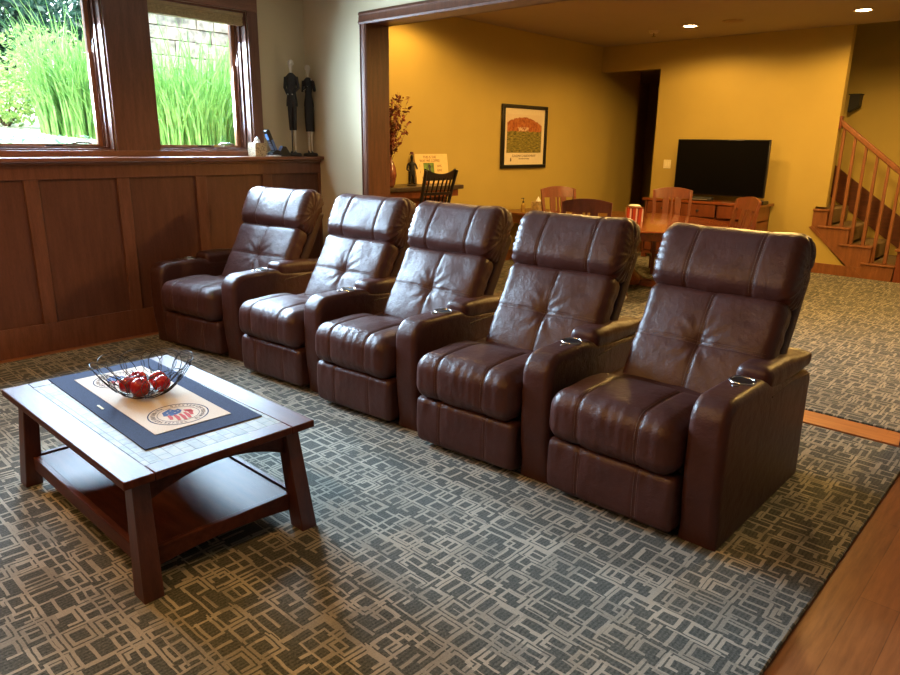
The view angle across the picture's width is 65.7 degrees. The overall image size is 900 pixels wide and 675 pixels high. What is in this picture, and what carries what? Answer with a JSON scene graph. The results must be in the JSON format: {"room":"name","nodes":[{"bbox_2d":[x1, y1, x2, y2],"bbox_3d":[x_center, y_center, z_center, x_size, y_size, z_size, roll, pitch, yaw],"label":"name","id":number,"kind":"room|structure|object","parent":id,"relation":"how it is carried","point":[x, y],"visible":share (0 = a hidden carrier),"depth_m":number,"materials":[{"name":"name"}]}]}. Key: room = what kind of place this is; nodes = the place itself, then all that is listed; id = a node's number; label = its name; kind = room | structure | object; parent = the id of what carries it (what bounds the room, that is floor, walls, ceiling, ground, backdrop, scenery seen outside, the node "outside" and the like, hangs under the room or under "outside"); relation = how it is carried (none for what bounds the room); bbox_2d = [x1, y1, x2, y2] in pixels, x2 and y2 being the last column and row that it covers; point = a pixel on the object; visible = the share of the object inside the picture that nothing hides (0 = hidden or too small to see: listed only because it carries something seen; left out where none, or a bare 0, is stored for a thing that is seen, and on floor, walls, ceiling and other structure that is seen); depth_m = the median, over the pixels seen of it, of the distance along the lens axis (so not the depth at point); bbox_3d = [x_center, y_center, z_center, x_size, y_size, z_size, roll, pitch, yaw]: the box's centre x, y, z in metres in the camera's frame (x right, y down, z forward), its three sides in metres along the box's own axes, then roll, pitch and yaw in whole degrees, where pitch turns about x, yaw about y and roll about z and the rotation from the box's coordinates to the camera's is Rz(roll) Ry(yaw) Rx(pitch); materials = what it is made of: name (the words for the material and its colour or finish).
{"room":"home theater room","nodes":[
{"label":"home theater room","id":0,"kind":"room"},
{"bbox_2d":[50,0,307,155],"bbox_3d":[-3.916,-1.135,4.325,0.280,3.050,7.630,15,21,41],"label":"wall","id":1,"kind":"structure","parent":0,"point":[280,22],"depth_m":6.37,"materials":[{"name":"beige paint"}]},
{"bbox_2d":[0,0,115,150],"bbox_3d":[-2.995,-1.968,5.079,0.225,1.165,0.884,15,21,41],"label":"window","id":2,"kind":"structure","parent":1,"relation":"in","point":[90,9],"depth_m":5.34,"materials":[{"name":"brown wood"}]},
{"bbox_2d":[0,0,256,156],"bbox_3d":[-2.900,-1.976,4.982,0.026,1.325,3.540,15,21,41],"label":"trim","id":3,"kind":"structure","parent":1,"relation":"attached to","point":[242,5],"depth_m":5.66,"materials":[{"name":"brown wood"}]},
{"bbox_2d":[0,173,319,330],"bbox_3d":[-3.841,-0.362,4.296,0.165,1.380,7.400,15,21,41],"label":"wainscoting","id":4,"kind":"structure","parent":1,"relation":"attached to","point":[81,217],"depth_m":5.36,"materials":[{"name":"brown wood"}]},
{"bbox_2d":[0,156,323,165],"bbox_3d":[-3.800,-1.021,4.082,0.250,0.055,7.400,15,21,41],"label":"trim","id":5,"kind":"structure","parent":1,"relation":"attached to","point":[4,161],"depth_m":5.45,"materials":[{"name":"brown wood"}]},
{"bbox_2d":[248,136,266,156],"bbox_3d":[-1.717,-1.705,6.213,0.110,0.174,0.120,13,20,37],"label":"tissue box","id":6,"kind":"object","parent":5,"relation":"on","point":[256,148],"visible":0.97,"depth_m":6.18,"materials":[{"name":"beige cardboard"}]},
{"bbox_2d":[263,129,281,155],"bbox_3d":[-1.612,-1.762,6.314,0.090,0.234,0.142,15,21,41],"label":"cordless phone","id":7,"kind":"object","parent":5,"relation":"on","point":[268,136],"visible":0.94,"depth_m":6.29,"materials":[{"name":"black plastic"}]},
{"bbox_2d":[278,146,290,155],"bbox_3d":[-1.532,-1.716,6.417,0.114,0.091,0.060,-11,19,-36],"label":"machine","id":8,"kind":"object","parent":5,"relation":"on","point":[285,152],"visible":0.76,"depth_m":6.39,"materials":[{"name":"black plastic"}]},
{"bbox_2d":[283,60,301,155],"bbox_3d":[-1.452,-2.106,6.415,0.142,0.845,0.142,-9,18,-32],"label":"statuette","id":9,"kind":"object","parent":5,"relation":"on","point":[291,81],"visible":1,"depth_m":6.37,"materials":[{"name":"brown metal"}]},
{"bbox_2d":[301,65,317,155],"bbox_3d":[-1.322,-2.124,6.540,0.138,0.816,0.138,-4,16,-17],"label":"statuette","id":10,"kind":"object","parent":5,"relation":"on","point":[308,84],"visible":0.99,"depth_m":6.51,"materials":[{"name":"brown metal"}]},
{"bbox_2d":[100,0,263,150],"bbox_3d":[-2.902,-1.974,4.985,0.020,1.320,3.540,15,21,41],"label":"trim","id":11,"kind":"structure","parent":1,"relation":"attached to","point":[125,22],"depth_m":5.45,"materials":[{"name":"brown wood"}]},
{"bbox_2d":[146,0,252,150],"bbox_3d":[-2.160,-2.199,5.949,0.225,1.165,0.880,15,21,41],"label":"window","id":12,"kind":"structure","parent":1,"relation":"in","point":[237,35],"depth_m":6.20,"materials":[{"name":"brown wood"}]},
{"bbox_2d":[147,0,242,25],"bbox_3d":[-2.103,-2.684,5.765,0.056,0.100,0.850,15,21,41],"label":"window shade","id":13,"kind":"object","parent":12,"relation":"attached to","point":[158,7],"visible":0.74,"depth_m":5.73,"materials":[{"name":"beige fabric"}]},
{"bbox_2d":[302,0,424,245],"bbox_3d":[1.733,-1.054,4.143,8.270,2.950,0.225,15,21,41],"label":"wall","id":14,"kind":"structure","parent":0,"point":[331,27],"depth_m":6.34,"materials":[{"name":"beige paint"}]},
{"bbox_2d":[0,162,322,360],"bbox_3d":[-3.773,-0.344,4.235,0.020,1.380,7.400,15,21,41],"label":"trim","id":15,"kind":"structure","parent":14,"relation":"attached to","point":[53,335],"depth_m":5.40,"materials":[{"name":"brown wood"}]},
{"bbox_2d":[359,23,370,195],"bbox_3d":[-0.757,-1.449,6.248,0.100,2.510,0.030,15,21,41],"label":"trim","id":16,"kind":"structure","parent":14,"relation":"attached to","point":[363,28],"depth_m":6.08,"materials":[{"name":"brown wood"}]},
{"bbox_2d":[358,0,518,24],"bbox_3d":[0.874,-2.282,4.462,4.500,0.100,0.030,15,21,41],"label":"trim","id":17,"kind":"structure","parent":14,"relation":"attached to","point":[426,7],"depth_m":5.45,"materials":[{"name":"brown wood"}]},
{"bbox_2d":[368,0,899,446],"bbox_3d":[0.940,-1.098,4.910,4.350,2.600,0.270,15,21,41],"label":"trim","id":18,"kind":"structure","parent":14,"relation":"attached to","point":[378,32],"depth_m":6.13,"materials":[{"name":"brown wood"}]},
{"bbox_2d":[0,332,899,674],"bbox_3d":[-0.850,1.097,1.975,8.400,0.100,7.630,15,21,41],"label":"floor","id":19,"kind":"structure","parent":0,"point":[851,626],"depth_m":2.41,"materials":[{"name":"brown wood"}]},
{"bbox_2d":[0,334,899,674],"bbox_3d":[-1.808,0.802,2.773,4.980,0.014,7.170,15,21,41],"label":"area rug","id":20,"kind":"object","parent":19,"relation":"on","point":[420,557],"visible":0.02,"depth_m":2.59,"materials":[{"name":"carpet"}]},
{"bbox_2d":[2,355,316,604],"bbox_3d":[-1.265,0.501,2.994,1.285,0.462,0.756,15,21,41],"label":"coffee table","id":21,"kind":"object","parent":20,"relation":"on","point":[157,504],"visible":0.77,"depth_m":2.75,"materials":[{"name":"brown wood"}]},
{"bbox_2d":[48,358,261,449],"bbox_3d":[-1.304,0.253,3.009,1.060,0.007,0.470,15,21,42],"label":"table runner","id":22,"kind":"object","parent":21,"relation":"on","point":[190,408],"visible":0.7,"depth_m":2.88,"materials":[{"name":"blue fabric"}]},
{"bbox_2d":[89,348,193,398],"bbox_3d":[-1.313,0.167,3.009,0.408,0.159,0.409,15,21,41],"label":"wire bowl","id":23,"kind":"object","parent":22,"relation":"on","point":[152,392],"visible":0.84,"depth_m":2.99,"materials":[{"name":"metal"}]},
{"bbox_2d":[118,375,134,392],"bbox_3d":[-1.378,0.203,2.983,0.075,0.075,0.076,-5,17,-20],"label":"apple","id":24,"kind":"object","parent":23,"relation":"in","point":[121,386],"visible":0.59,"depth_m":2.95,"materials":[{"name":"red food"}]},
{"bbox_2d":[129,370,147,379],"bbox_3d":[-1.368,0.180,3.056,0.075,0.076,0.075,-7,17,-26],"label":"apple","id":25,"kind":"object","parent":23,"relation":"in","point":[135,373],"visible":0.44,"depth_m":3.04,"materials":[{"name":"red food"}]},
{"bbox_2d":[130,378,149,396],"bbox_3d":[-1.312,0.208,2.950,0.081,0.084,0.082,-6,17,-23],"label":"apple","id":26,"kind":"object","parent":23,"relation":"in","point":[135,386],"visible":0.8,"depth_m":2.92,"materials":[{"name":"red food"}]},
{"bbox_2d":[149,371,165,385],"bbox_3d":[-1.280,0.183,3.055,0.075,0.075,0.075,-5,17,-21],"label":"apple","id":27,"kind":"object","parent":23,"relation":"in","point":[155,372],"visible":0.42,"depth_m":3.03,"materials":[{"name":"red food"}]},
{"bbox_2d":[152,375,170,391],"bbox_3d":[-1.238,0.197,2.990,0.075,0.075,0.075,-9,19,-33],"label":"apple","id":28,"kind":"object","parent":23,"relation":"in","point":[160,379],"visible":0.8,"depth_m":2.96,"materials":[{"name":"red food"}]},
{"bbox_2d":[40,448,285,542],"bbox_3d":[-1.266,0.599,3.021,1.110,0.024,0.606,15,21,41],"label":"shelf","id":29,"kind":"object","parent":21,"relation":"attached to","point":[221,496],"depth_m":2.83,"materials":[{"name":"brown wood"}]},
{"bbox_2d":[150,186,323,360],"bbox_3d":[-1.649,-0.566,5.470,1.008,1.171,1.092,11,19,32],"label":"recliner","id":30,"kind":"object","parent":20,"relation":"on","point":[197,301],"visible":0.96,"depth_m":5.34,"materials":[{"name":"brown leather"}]},
{"bbox_2d":[161,274,224,320],"bbox_3d":[-1.817,-0.315,5.260,0.651,0.263,0.459,11,19,32],"label":"seat cushion","id":31,"kind":"object","parent":30,"relation":"on","point":[188,297],"depth_m":5.09,"materials":[{"name":"brown leather"}]},
{"bbox_2d":[222,222,306,275],"bbox_3d":[-1.480,-0.633,5.525,0.692,0.500,0.363,11,19,32],"label":"cushion","id":32,"kind":"object","parent":30,"relation":"on","point":[257,244],"depth_m":5.44,"materials":[{"name":"brown leather"}]},
{"bbox_2d":[239,193,416,391],"bbox_3d":[-0.797,-0.360,4.776,0.784,1.171,1.101,13,20,37],"label":"recliner","id":33,"kind":"object","parent":20,"relation":"on","point":[358,265],"visible":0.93,"depth_m":4.65,"materials":[{"name":"brown leather"}]},
{"bbox_2d":[239,293,309,347],"bbox_3d":[-1.061,-0.129,4.635,0.620,0.263,0.459,13,20,37],"label":"seat cushion","id":34,"kind":"object","parent":33,"relation":"on","point":[273,320],"depth_m":4.46,"materials":[{"name":"brown leather"}]},
{"bbox_2d":[304,234,398,295],"bbox_3d":[-0.699,-0.440,4.874,0.659,0.500,0.363,13,20,37],"label":"cushion","id":35,"kind":"object","parent":33,"relation":"on","point":[345,260],"depth_m":4.79,"materials":[{"name":"brown leather"}]},
{"bbox_2d":[315,200,513,430],"bbox_3d":[-0.184,-0.200,4.237,0.784,1.171,1.101,13,20,37],"label":"recliner","id":36,"kind":"object","parent":20,"relation":"on","point":[442,294],"visible":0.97,"depth_m":4.12,"materials":[{"name":"brown leather"}]},
{"bbox_2d":[315,313,402,378],"bbox_3d":[-0.449,0.030,4.097,0.620,0.263,0.459,13,20,37],"label":"seat cushion","id":37,"kind":"object","parent":36,"relation":"on","point":[361,345],"depth_m":3.93,"materials":[{"name":"brown leather"}]},
{"bbox_2d":[383,247,492,318],"bbox_3d":[-0.086,-0.281,4.335,0.659,0.500,0.363,13,20,37],"label":"cushion","id":38,"kind":"object","parent":36,"relation":"on","point":[428,279],"depth_m":4.26,"materials":[{"name":"brown leather"}]},
{"bbox_2d":[416,210,640,483],"bbox_3d":[0.443,-0.034,3.672,0.784,1.171,1.101,13,20,37],"label":"recliner","id":39,"kind":"object","parent":20,"relation":"on","point":[556,324],"visible":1,"depth_m":3.56,"materials":[{"name":"brown leather"}]},
{"bbox_2d":[416,340,530,420],"bbox_3d":[0.178,0.196,3.532,0.620,0.263,0.459,13,20,37],"label":"seat cushion","id":40,"kind":"object","parent":39,"relation":"on","point":[471,379],"depth_m":3.37,"materials":[{"name":"brown leather"}]},
{"bbox_2d":[486,263,619,350],"bbox_3d":[0.541,-0.114,3.771,0.659,0.500,0.363,13,20,37],"label":"cushion","id":41,"kind":"object","parent":39,"relation":"on","point":[540,305],"depth_m":3.70,"materials":[{"name":"brown leather"}]},
{"bbox_2d":[547,222,815,551],"bbox_3d":[1.066,0.123,3.145,0.784,1.171,1.101,15,21,41],"label":"recliner","id":42,"kind":"object","parent":20,"relation":"on","point":[700,425],"visible":1,"depth_m":3.02,"materials":[{"name":"brown leather"}]},
{"bbox_2d":[549,373,698,474],"bbox_3d":[0.788,0.347,3.023,0.620,0.263,0.459,15,21,41],"label":"seat cushion","id":43,"kind":"object","parent":42,"relation":"on","point":[634,425],"depth_m":2.87,"materials":[{"name":"brown leather"}]},
{"bbox_2d":[623,283,790,393],"bbox_3d":[1.172,0.044,3.237,0.659,0.500,0.363,15,21,41],"label":"cushion","id":44,"kind":"object","parent":42,"relation":"on","point":[692,338],"depth_m":3.16,"materials":[{"name":"brown leather"}]},
{"bbox_2d":[389,17,640,249],"bbox_3d":[0.833,-2.521,9.348,0.113,2.950,6.470,15,21,41],"label":"wall","id":45,"kind":"structure","parent":0,"point":[456,74],"depth_m":9.02,"materials":[{"name":"yellow paint"}]},
{"bbox_2d":[505,249,512,260],"bbox_3d":[0.459,-1.044,9.266,0.015,0.140,5.250,15,21,41],"label":"baseboard","id":46,"kind":"structure","parent":45,"relation":"attached to","point":[510,252],"depth_m":9.64,"materials":[{"name":"brown wood"}]},
{"bbox_2d":[500,103,547,168],"bbox_3d":[1.004,-2.696,9.370,0.032,0.810,0.990,15,21,41],"label":"framed print","id":47,"kind":"object","parent":45,"relation":"attached to","point":[523,144],"visible":1,"depth_m":9.35,"materials":[{"name":"paper"}]},
{"bbox_2d":[630,83,659,209],"bbox_3d":[3.813,-3.328,12.392,2.140,2.950,2.400,15,21,41],"label":"wall","id":48,"kind":"structure","parent":0,"point":[648,93],"depth_m":13.67,"materials":[{"name":"yellow paint"}]},
{"bbox_2d":[639,70,660,83],"bbox_3d":[3.496,-4.367,11.729,2.140,0.300,3.380,15,21,41],"label":"ceiling","id":49,"kind":"structure","parent":0,"point":[648,76],"depth_m":12.03,"materials":[{"name":"paint"}]},
{"bbox_2d":[458,0,899,46],"bbox_3d":[3.196,-3.145,5.997,7.750,0.120,5.370,15,21,41],"label":"ceiling","id":50,"kind":"structure","parent":0,"point":[602,23],"depth_m":7.87,"materials":[{"name":"paint"}]},
{"bbox_2d":[648,30,659,36],"bbox_3d":[2.577,-3.839,8.813,0.140,0.075,0.140,15,21,41],"label":"smoke detector","id":51,"kind":"object","parent":50,"relation":"attached to","point":[653,32],"visible":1,"depth_m":8.77,"materials":[{"name":"plastic"}]},
{"bbox_2d":[682,24,698,27],"bbox_3d":[2.897,-3.752,8.402,0.200,0.009,0.200,15,21,41],"label":"recessed light","id":52,"kind":"object","parent":50,"relation":"in","point":[692,25],"visible":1,"depth_m":8.43,"materials":[{"name":"white metal"}]},
{"bbox_2d":[722,19,744,22],"bbox_3d":[3.266,-3.644,8.035,0.244,0.012,0.244,15,21,41],"label":"ceiling speaker","id":53,"kind":"object","parent":50,"relation":"attached to","point":[728,20],"visible":1,"depth_m":8.00},
{"bbox_2d":[853,8,874,11],"bbox_3d":[4.321,-3.418,7.280,0.200,0.009,0.200,15,21,41],"label":"recessed light","id":54,"kind":"object","parent":50,"relation":"in","point":[860,9],"visible":1,"depth_m":7.27,"materials":[{"name":"white metal"}]},
{"bbox_2d":[602,25,856,265],"bbox_3d":[3.691,-2.538,9.558,3.797,2.950,0.120,15,21,41],"label":"wall","id":55,"kind":"structure","parent":0,"point":[788,89],"depth_m":9.01,"materials":[{"name":"yellow paint"}]},
{"bbox_2d":[663,160,670,167],"bbox_3d":[3.120,-2.494,10.020,0.110,0.120,0.012,15,21,41],"label":"switch plate","id":56,"kind":"object","parent":55,"relation":"attached to","point":[667,163],"visible":1,"depth_m":10.02,"materials":[{"name":"beige plastic"}]},
{"bbox_2d":[811,262,860,277],"bbox_3d":[4.002,-1.073,9.553,2.910,0.140,0.015,15,21,41],"label":"baseboard","id":57,"kind":"structure","parent":55,"relation":"attached to","point":[831,269],"depth_m":8.79,"materials":[{"name":"brown wood"}]},
{"bbox_2d":[829,21,899,257],"bbox_3d":[5.829,-3.042,8.219,6.550,4.700,1.080,15,21,41],"label":"wall","id":58,"kind":"structure","parent":0,"point":[875,64],"depth_m":9.11,"materials":[{"name":"yellow paint"}]},
{"bbox_2d":[847,94,864,112],"bbox_3d":[5.343,-3.088,9.188,0.155,0.230,0.150,15,21,41],"label":"wall sconce","id":59,"kind":"object","parent":58,"relation":"attached to","point":[855,101],"visible":1,"depth_m":9.14,"materials":[{"name":"black metal"}]},
{"bbox_3d":[3.993,-0.637,8.438,8.600,0.100,8.770,15,21,41],"label":"floor","id":60,"kind":"structure","parent":0,"visible":0},
{"bbox_2d":[494,251,899,432],"bbox_3d":[3.137,-0.267,6.857,7.250,0.014,5.235,15,21,41],"label":"area rug","id":61,"kind":"object","parent":60,"relation":"on","point":[850,326],"visible":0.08,"depth_m":5.78,"materials":[{"name":"carpet"}]},
{"bbox_2d":[390,183,463,206],"bbox_3d":[-0.583,-1.131,7.718,0.460,1.070,1.670,15,21,41],"label":"desk","id":62,"kind":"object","parent":61,"relation":"on","point":[413,193],"depth_m":7.62,"materials":[{"name":"brown wood"}]},
{"bbox_2d":[390,157,396,186],"bbox_3d":[-0.641,-1.745,7.349,0.156,0.310,0.156,15,21,41],"label":"flower vase","id":63,"kind":"object","parent":62,"relation":"on","point":[393,174],"visible":0.44,"depth_m":7.30,"materials":[{"name":"red ceramic"}]},
{"bbox_2d":[389,92,412,158],"bbox_3d":[-0.632,-2.151,7.191,0.379,0.768,0.696,15,21,41],"label":"bouquet","id":64,"kind":"object","parent":63,"relation":"in","point":[393,126],"visible":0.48,"depth_m":7.24,"materials":[{"name":"red plant"}]},
{"bbox_2d":[406,152,417,185],"bbox_3d":[-0.417,-1.847,7.631,0.132,0.362,0.104,-4,16,-17],"label":"figurine","id":65,"kind":"object","parent":62,"relation":"on","point":[411,164],"visible":1,"depth_m":7.61,"materials":[{"name":"black metal"}]},
{"bbox_2d":[390,183,463,192],"bbox_3d":[-0.576,-1.624,7.580,0.460,0.045,1.670,15,21,41],"label":"countertop","id":66,"kind":"structure","parent":62,"relation":"on","point":[397,187],"depth_m":7.58,"materials":[{"name":"brown wood"}]},
{"bbox_2d":[413,154,448,183],"bbox_3d":[-0.213,-1.962,8.108,0.066,0.334,0.540,15,21,41],"label":"sign","id":67,"kind":"object","parent":62,"relation":"on","point":[435,163],"visible":0.8,"depth_m":8.07,"materials":[{"name":"beige paper"}]},
{"bbox_2d":[423,163,434,172],"bbox_3d":[-0.242,-1.951,8.062,0.021,0.134,0.170,15,21,41],"label":"picture","id":68,"kind":"object","parent":67,"relation":"attached to","point":[429,166],"depth_m":8.06},
{"bbox_2d":[419,169,457,203],"bbox_3d":[-0.280,-1.144,7.412,0.462,1.283,0.571,-14,21,-42],"label":"bar stool","id":69,"kind":"object","parent":61,"relation":"on","point":[428,176],"visible":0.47,"depth_m":7.11,"materials":[{"name":"black paint"}]},
{"bbox_2d":[508,208,556,222],"bbox_3d":[1.046,-1.365,9.387,0.480,0.678,0.760,15,21,41],"label":"side table","id":70,"kind":"object","parent":61,"relation":"on","point":[517,215],"visible":0.09,"depth_m":9.05,"materials":[{"name":"brown wood"}]},
{"bbox_2d":[521,198,525,211],"bbox_3d":[0.953,-1.724,9.068,0.060,0.182,0.063,1,16,2],"label":"pump bottle","id":71,"kind":"object","parent":70,"relation":"on","point":[523,205],"visible":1,"depth_m":9.05,"materials":[{"name":"orange plastic"}]},
{"bbox_2d":[531,196,541,210],"bbox_3d":[1.167,-1.769,9.220,0.120,0.192,0.150,15,21,41],"label":"tissue box","id":72,"kind":"object","parent":70,"relation":"on","point":[535,205],"visible":0.79,"depth_m":9.17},
{"bbox_2d":[540,186,575,211],"bbox_3d":[1.428,-1.328,8.619,0.486,1.035,0.583,-5,16,-19],"label":"dining chair","id":73,"kind":"object","parent":61,"relation":"on","point":[552,192],"visible":0.28,"depth_m":8.72,"materials":[{"name":"brown wood"}]},
{"bbox_2d":[562,198,612,216],"bbox_3d":[1.406,-0.918,7.149,0.486,1.035,0.583,6,16,17],"label":"dining chair","id":74,"kind":"object","parent":61,"relation":"on","point":[592,206],"visible":0.26,"depth_m":6.78,"materials":[{"name":"brown wood"}]},
{"bbox_2d":[554,211,727,298],"bbox_3d":[1.937,-0.934,7.772,2.090,0.746,2.090,15,21,41],"label":"dining table","id":75,"kind":"object","parent":61,"relation":"on","point":[653,226],"visible":0.24,"depth_m":7.65,"materials":[{"name":"brown wood"}]},
{"bbox_2d":[625,204,643,221],"bbox_3d":[1.984,-1.341,7.506,0.178,0.180,0.178,3,16,7],"label":"bucket","id":76,"kind":"object","parent":75,"relation":"on","point":[634,212],"visible":0.97,"depth_m":7.43,"materials":[{"name":"red paper"}]},
{"bbox_2d":[648,187,692,273],"bbox_3d":[2.767,-1.342,8.738,0.486,1.035,0.583,4,16,12],"label":"dining chair","id":77,"kind":"object","parent":61,"relation":"on","point":[665,193],"visible":0.42,"depth_m":8.86,"materials":[{"name":"brown wood"}]},
{"bbox_2d":[641,196,773,256],"bbox_3d":[3.464,-1.462,9.577,1.640,0.835,0.505,15,21,41],"label":"console","id":78,"kind":"object","parent":61,"relation":"on","point":[718,210],"visible":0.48,"depth_m":9.27,"materials":[{"name":"brown wood"}]},
{"bbox_2d":[692,196,712,200],"bbox_3d":[3.376,-1.867,9.374,0.300,0.050,0.122,12,19,35],"label":"game console","id":79,"kind":"object","parent":78,"relation":"on","point":[696,198],"visible":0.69,"depth_m":9.31},
{"bbox_2d":[674,139,771,198],"bbox_3d":[3.603,-2.235,9.321,1.230,0.796,0.256,14,20,40],"label":"television","id":80,"kind":"object","parent":78,"relation":"on","point":[716,167],"visible":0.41,"depth_m":9.27,"materials":[{"name":"black plastic"}]},
{"bbox_2d":[728,197,761,229],"bbox_3d":[2.888,-0.973,7.424,0.583,1.035,0.486,-1,16,-5],"label":"dining chair","id":81,"kind":"object","parent":61,"relation":"on","point":[749,205],"visible":0.3,"depth_m":7.35,"materials":[{"name":"brown wood"}]},
{"bbox_2d":[803,410,899,446],"bbox_3d":[0.920,0.155,5.234,4.300,0.011,0.210,15,21,41],"label":"trim","id":82,"kind":"structure","parent":60,"relation":"on","point":[884,436],"depth_m":3.98,"materials":[{"name":"brown wood"}]},
{"bbox_2d":[809,165,899,281],"bbox_3d":[4.847,-2.112,9.230,2.650,2.338,1.128,15,21,41],"label":"staircase","id":83,"kind":"structure","parent":60,"relation":"on","point":[836,238],"depth_m":8.85,"materials":[{"name":"wood"}]},
{"bbox_2d":[827,116,899,263],"bbox_3d":[5.255,-1.733,8.266,1.422,1.722,0.095,15,21,41],"label":"stair railing","id":84,"kind":"object","parent":83,"relation":"on","point":[844,125],"visible":1,"depth_m":8.44,"materials":[{"name":"brown wood"}]},
{"bbox_2d":[892,249,899,282],"bbox_3d":[6.129,-0.840,8.310,1.280,0.418,1.090,15,21,41],"label":"stair landing","id":85,"kind":"structure","parent":60,"relation":"on","point":[896,276],"depth_m":8.34,"materials":[{"name":"brown wood"}]},
{"bbox_3d":[1.426,-1.179,4.573,7.530,2.950,0.015,15,21,41],"label":"wall","id":86,"kind":"structure","parent":0,"visible":0},
{"bbox_2d":[392,0,566,25],"bbox_3d":[1.024,-1.129,4.987,4.520,2.620,0.025,15,21,41],"label":"trim","id":87,"kind":"structure","parent":86,"relation":"attached to","point":[563,0],"depth_m":5.41,"materials":[{"name":"brown wood"}]},
{"label":"outside","id":88,"kind":"structure","parent":0,"visible":0},
{"bbox_2d":[0,100,96,143],"bbox_3d":[-13.038,-6.895,24.794,42.000,3.281,48.000,15,21,41],"label":"ground","id":89,"kind":"structure","parent":88,"point":[18,132],"depth_m":7.50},
{"bbox_2d":[0,75,26,100],"bbox_3d":[-7.885,-3.903,10.835,0.569,0.470,5.100,15,21,41],"label":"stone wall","id":90,"kind":"structure","parent":89,"relation":"on","point":[17,75],"depth_m":11.33,"materials":[{"name":"stone"}]},
{"bbox_2d":[0,66,37,126],"bbox_3d":[-5.206,-2.776,8.075,1.312,0.703,1.202,15,21,41],"label":"shrub","id":91,"kind":"object","parent":89,"relation":"on","point":[10,117],"visible":0.71,"depth_m":7.92,"materials":[{"name":"green plant"}]},
{"bbox_2d":[0,0,73,73],"bbox_3d":[-12.554,-8.456,18.608,5.017,4.013,4.881,15,21,41],"label":"tree","id":92,"kind":"object","parent":89,"relation":"on","point":[41,5],"visible":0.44,"depth_m":18.30,"materials":[{"name":"green plant"}]},
{"bbox_2d":[0,23,84,99],"bbox_3d":[-5.802,-3.879,10.114,1.377,1.202,1.371,1,16,1],"label":"shrub","id":93,"kind":"object","parent":89,"relation":"on","point":[6,59],"visible":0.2,"depth_m":9.81,"materials":[{"name":"green plant"}]},
{"bbox_2d":[0,133,95,143],"bbox_3d":[-4.339,-1.652,5.981,1.048,0.227,2.862,15,21,41],"label":"ground cover","id":94,"kind":"structure","parent":89,"relation":"on","point":[23,140],"depth_m":6.75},
{"bbox_2d":[60,0,85,59],"bbox_3d":[-10.365,-9.425,22.440,4.443,3.758,4.497,11,19,33],"label":"tree","id":95,"kind":"object","parent":89,"relation":"on","point":[76,8],"visible":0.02,"depth_m":20.97,"materials":[{"name":"green plant"}]},
{"bbox_2d":[0,0,164,138],"bbox_3d":[-4.101,-2.950,7.670,2.124,1.528,2.230,-4,16,-16],"label":"ornamental grass","id":96,"kind":"object","parent":89,"relation":"on","point":[62,99],"depth_m":7.39,"materials":[{"name":"green plant"}]},
{"bbox_2d":[148,13,229,83],"bbox_3d":[-2.753,-4.231,11.292,0.469,1.900,5.150,15,21,41],"label":"stone wall","id":97,"kind":"structure","parent":89,"relation":"on","point":[194,27],"depth_m":9.88,"materials":[{"name":"stone"}]},
{"bbox_2d":[152,16,234,144],"bbox_3d":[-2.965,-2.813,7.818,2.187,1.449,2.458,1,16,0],"label":"ornamental grass","id":98,"kind":"object","parent":89,"relation":"on","point":[199,121],"depth_m":7.44,"materials":[{"name":"green plant"}]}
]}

